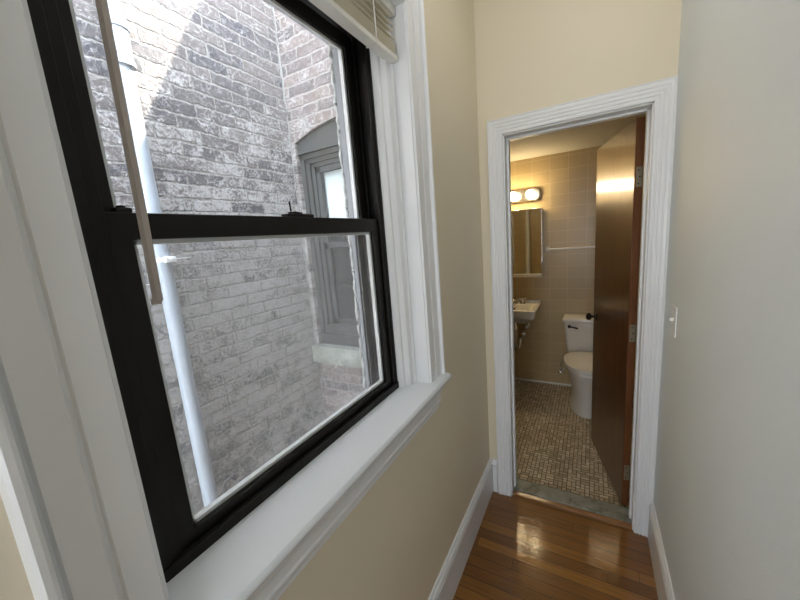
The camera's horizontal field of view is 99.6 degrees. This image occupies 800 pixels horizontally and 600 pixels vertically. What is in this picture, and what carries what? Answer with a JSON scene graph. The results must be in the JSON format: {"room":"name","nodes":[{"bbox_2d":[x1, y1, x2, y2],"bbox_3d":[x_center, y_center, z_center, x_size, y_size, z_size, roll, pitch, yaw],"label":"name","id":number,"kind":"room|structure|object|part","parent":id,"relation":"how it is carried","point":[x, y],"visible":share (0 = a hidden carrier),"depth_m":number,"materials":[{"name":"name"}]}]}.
{"room":"hallway","nodes":[
{"label":"hallway","id":0,"kind":"room"},
{"bbox_2d":[0,0,489,599],"bbox_3d":[-0.574,0.279,0.183,0.135,2.900,4.050,1,12,29],"label":"wall","id":1,"kind":"structure","parent":0,"point":[396,542],"depth_m":1.35,"materials":[{"name":"beige paint"}]},
{"bbox_2d":[0,0,451,599],"bbox_3d":[-0.269,-0.193,0.796,0.343,1.454,1.113,1,12,29],"label":"window","id":2,"kind":"structure","parent":1,"relation":"in","point":[94,489],"depth_m":0.51,"materials":[{"name":"white wood"}]},
{"bbox_3d":[-0.312,-0.438,0.766,0.028,0.569,0.724,1,12,29],"label":"sash","id":3,"kind":"part","parent":2,"relation":"part of","materials":[{"name":"black metal"}]},
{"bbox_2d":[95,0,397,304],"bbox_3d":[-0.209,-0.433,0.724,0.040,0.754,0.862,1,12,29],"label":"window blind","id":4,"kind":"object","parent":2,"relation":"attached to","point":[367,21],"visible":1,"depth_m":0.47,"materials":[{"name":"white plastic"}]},
{"bbox_3d":[-0.227,-0.661,0.685,0.032,0.014,0.858,1,12,29],"label":"rail","id":5,"kind":"part","parent":4,"relation":"part of","materials":[{"name":"white plastic"}]},
{"bbox_3d":[-0.237,0.091,0.841,0.029,0.580,0.724,1,12,29],"label":"sash","id":6,"kind":"part","parent":2,"relation":"part of","materials":[{"name":"black wood"}]},
{"bbox_3d":[-0.291,0.104,0.876,0.009,0.595,0.715,1,12,29],"label":"screen frame","id":7,"kind":"part","parent":2,"relation":"part of","materials":[{"name":"white metal"}]},
{"bbox_2d":[428,458,492,599],"bbox_3d":[-0.415,1.451,0.349,0.018,0.215,4.039,1,12,29],"label":"baseboard","id":8,"kind":"structure","parent":1,"relation":"attached to","point":[448,579],"depth_m":1.60,"materials":[{"name":"white paint"}]},
{"bbox_2d":[453,491,657,599],"bbox_3d":[0.885,1.655,-0.340,3.067,0.150,4.045,1,12,29],"label":"floor","id":9,"kind":"structure","parent":0,"point":[522,549],"depth_m":1.62,"materials":[{"name":"brown wood"}]},
{"bbox_2d":[513,490,631,529],"bbox_3d":[0.942,1.178,1.899,0.594,0.036,0.034,1,12,29],"label":"strip","id":10,"kind":"object","parent":9,"relation":"on","point":[595,516],"visible":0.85,"depth_m":1.87,"materials":[{"name":"brown wood"}]},
{"bbox_2d":[515,379,633,507],"bbox_3d":[1.465,1.080,2.631,2.090,0.152,1.610,1,12,29],"label":"floor","id":11,"kind":"structure","parent":0,"point":[555,448],"depth_m":2.46,"materials":[{"name":"tile"}]},
{"bbox_2d":[514,478,631,522],"bbox_3d":[0.977,1.177,1.960,0.594,0.070,0.104,1,12,29],"label":"threshold","id":12,"kind":"object","parent":11,"relation":"on","point":[600,507],"visible":0.52,"depth_m":1.93,"materials":[{"name":"grey stone"}]},
{"bbox_2d":[558,314,593,418],"bbox_3d":[1.607,0.561,2.937,0.473,0.737,0.700,1,12,29],"label":"toilet","id":13,"kind":"object","parent":11,"relation":"on","point":[578,361],"visible":0.7,"depth_m":2.91,"materials":[{"name":"white ceramic"}]},
{"bbox_3d":[1.717,0.172,3.072,0.428,0.037,0.208,1,12,29],"label":"tank lid","id":14,"kind":"part","parent":13,"relation":"part of","materials":[{"name":"white ceramic"}]},
{"bbox_3d":[1.570,0.521,2.824,0.379,0.038,0.486,1,12,29],"label":"seat lid","id":15,"kind":"part","parent":13,"relation":"part of","materials":[{"name":"white ceramic"}]},
{"bbox_3d":[1.732,0.339,3.106,0.406,0.302,0.192,1,12,29],"label":"tank","id":16,"kind":"part","parent":13,"relation":"part of","materials":[{"name":"white ceramic"}]},
{"bbox_2d":[473,0,681,464],"bbox_3d":[1.073,-0.105,1.597,1.900,2.900,0.126,1,12,29],"label":"wall","id":17,"kind":"structure","parent":0,"point":[530,55],"depth_m":1.52,"materials":[{"name":"beige paint"}]},
{"bbox_2d":[492,459,497,492],"bbox_3d":[0.579,1.068,2.055,0.027,0.215,0.018,1,12,29],"label":"baseboard","id":18,"kind":"structure","parent":17,"relation":"attached to","point":[494,461],"depth_m":2.05,"materials":[{"name":"white paint"}]},
{"bbox_2d":[487,75,678,536],"bbox_3d":[0.878,0.135,1.751,0.751,2.104,0.151,1,12,29],"label":"door frame","id":19,"kind":"structure","parent":17,"relation":"attached to","point":[657,99],"depth_m":1.59,"materials":[{"name":"white paint"}]},
{"bbox_2d":[586,116,644,504],"bbox_3d":[1.252,0.094,1.999,0.159,1.999,0.654,-2,10,16],"label":"door","id":20,"kind":"structure","parent":17,"relation":"in","point":[620,167],"depth_m":1.86,"materials":[{"name":"wood"}]},
{"bbox_3d":[1.279,0.110,2.267,0.062,0.054,0.054,-2,10,16],"label":"knob","id":21,"kind":"part","parent":20,"relation":"part of","materials":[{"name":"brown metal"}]},
{"bbox_2d":[510,138,644,391],"bbox_3d":[1.777,-0.263,3.138,2.190,2.560,0.120,1,12,29],"label":"wall","id":22,"kind":"structure","parent":0,"point":[566,181],"depth_m":3.17,"materials":[{"name":"beige tile"}]},
{"bbox_2d":[511,188,540,203],"bbox_3d":[1.082,-0.985,3.223,0.470,0.113,0.132,1,12,29],"label":"vanity light","id":23,"kind":"object","parent":22,"relation":"attached to","point":[533,194],"visible":0.59,"depth_m":3.17,"materials":[{"name":"white glass"}]},
{"bbox_2d":[511,192,516,200],"bbox_3d":[1.070,-0.980,3.201,0.079,0.080,0.079,-6,10,-8],"label":"bulb","id":24,"kind":"object","parent":23,"relation":"attached to","point":[513,194],"depth_m":3.17,"materials":[{"name":"white glass"}]},
{"bbox_2d":[526,190,534,198],"bbox_3d":[1.205,-0.977,3.125,0.079,0.080,0.079,-6,10,-8],"label":"bulb","id":25,"kind":"object","parent":23,"relation":"attached to","point":[530,194],"depth_m":3.10,"materials":[{"name":"white glass"}]},
{"bbox_2d":[511,207,542,276],"bbox_3d":[1.129,-0.548,3.325,0.497,0.647,0.078,1,12,29],"label":"medicine cabinet","id":26,"kind":"object","parent":22,"relation":"attached to","point":[527,224],"visible":0.65,"depth_m":3.27,"materials":[{"name":"silver metal"}]},
{"bbox_3d":[1.019,-0.562,3.394,0.228,0.617,0.006,1,12,29],"label":"mirror door","id":27,"kind":"part","parent":26,"relation":"part of","materials":[{"name":"silver metal"}]},
{"bbox_2d":[513,274,542,276],"bbox_3d":[1.154,-0.243,3.380,0.497,0.025,0.078,1,12,29],"label":"shelf","id":28,"kind":"object","parent":26,"relation":"attached to","point":[514,275],"depth_m":3.29,"materials":[{"name":"white ceramic"}]},
{"bbox_2d":[513,297,540,350],"bbox_3d":[1.108,0.254,3.322,0.470,0.544,0.410,1,12,29],"label":"sink","id":29,"kind":"object","parent":22,"relation":"attached to","point":[524,311],"visible":0.59,"depth_m":3.31,"materials":[{"name":"white ceramic"}]},
{"bbox_3d":[1.218,0.004,3.357,0.063,0.058,0.064,-14,14,-43],"label":"tap handle","id":30,"kind":"part","parent":29,"relation":"part of","materials":[{"name":"silver metal"}]},
{"bbox_2d":[513,300,540,323],"bbox_3d":[1.098,0.131,3.300,0.470,0.197,0.410,1,12,29],"label":"basin","id":31,"kind":"object","parent":29,"relation":"in","point":[524,311],"depth_m":3.21,"materials":[{"name":"white ceramic"}]},
{"bbox_2d":[545,246,594,251],"bbox_3d":[1.661,-0.473,3.046,0.654,0.053,0.068,1,12,29],"label":"towel bar","id":32,"kind":"object","parent":22,"relation":"attached to","point":[547,248],"visible":0.54,"depth_m":3.09,"materials":[{"name":"white plastic"}]},
{"bbox_2d":[515,377,633,393],"bbox_3d":[1.835,0.849,3.279,1.990,0.018,0.008,1,12,29],"label":"trim","id":33,"kind":"structure","parent":22,"relation":"attached to","point":[515,377],"depth_m":3.47,"materials":[{"name":"white ceramic"}]},
{"bbox_2d":[510,113,645,161],"bbox_3d":[1.298,-1.218,2.253,2.190,0.100,1.690,1,12,29],"label":"ceiling","id":34,"kind":"structure","parent":0,"point":[598,134],"depth_m":2.59,"materials":[{"name":"white paint"}]},
{"bbox_2d":[653,0,799,599],"bbox_3d":[0.726,0.102,0.589,0.120,2.900,2.110,1,12,29],"label":"wall","id":35,"kind":"structure","parent":0,"point":[726,500],"depth_m":0.77,"materials":[{"name":"white paint"}]},
{"bbox_2d":[648,502,674,599],"bbox_3d":[0.742,1.280,0.800,0.018,0.210,2.036,1,12,29],"label":"baseboard","id":36,"kind":"structure","parent":35,"relation":"attached to","point":[663,582],"depth_m":1.44,"materials":[{"name":"white paint"}]},
{"bbox_2d":[669,305,677,337],"bbox_3d":[1.051,0.081,1.308,0.018,0.114,0.070,1,12,29],"label":"light switch","id":37,"kind":"object","parent":35,"relation":"attached to","point":[673,319],"visible":1,"depth_m":1.29,"materials":[{"name":"white plastic"}]},
{"label":"outside","id":38,"kind":"structure","parent":0,"visible":0},
{"bbox_2d":[274,8,364,418],"bbox_3d":[-0.201,-0.082,2.239,0.950,4.930,0.140,1,12,29],"label":"wall","id":39,"kind":"structure","parent":38,"point":[305,62],"depth_m":2.13,"materials":[{"name":"brick"}]},
{"bbox_2d":[272,7,325,418],"bbox_3d":[-0.650,-0.110,2.401,0.020,4.801,0.021,1,12,29],"label":"mortar seam","id":40,"kind":"object","parent":39,"relation":"attached to","point":[273,11],"visible":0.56,"depth_m":2.27,"materials":[{"name":"grey concrete"}]},
{"bbox_2d":[297,120,362,368],"bbox_3d":[-0.300,-0.342,2.217,0.833,1.596,0.195,1,12,29],"label":"window","id":41,"kind":"structure","parent":39,"relation":"in","point":[318,152],"depth_m":2.34,"materials":[{"name":"grey paint"}]},
{"bbox_3d":[-0.277,-0.356,2.253,0.549,1.085,0.046,1,12,29],"label":"sash","id":42,"kind":"part","parent":41,"relation":"part of","materials":[{"name":"grey paint"}]},
{"bbox_3d":[-0.247,0.381,2.337,0.833,0.127,0.177,1,12,29],"label":"stone sill","id":43,"kind":"part","parent":41,"relation":"part of","materials":[{"name":"grey stone"}]},
{"bbox_2d":[324,169,353,283],"bbox_3d":[-0.270,-0.508,2.245,0.510,0.805,0.002,1,12,29],"label":"shade","id":44,"kind":"object","parent":41,"relation":"attached to","point":[333,183],"depth_m":2.33,"materials":[{"name":"white fabric"}]},
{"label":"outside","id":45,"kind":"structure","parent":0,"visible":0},
{"bbox_2d":[72,0,324,514],"bbox_3d":[-1.733,-0.176,0.686,0.200,5.900,4.760,1,12,29],"label":"wall","id":46,"kind":"structure","parent":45,"point":[208,77],"depth_m":1.85,"materials":[{"name":"brick"}]},
{"bbox_2d":[107,0,217,507],"bbox_3d":[-1.088,-0.338,1.561,0.106,5.790,0.178,-4,10,1],"label":"drain pipe","id":47,"kind":"object","parent":46,"relation":"attached to","point":[171,305],"visible":0.8,"depth_m":1.54,"materials":[{"name":"white plastic"}]}
]}

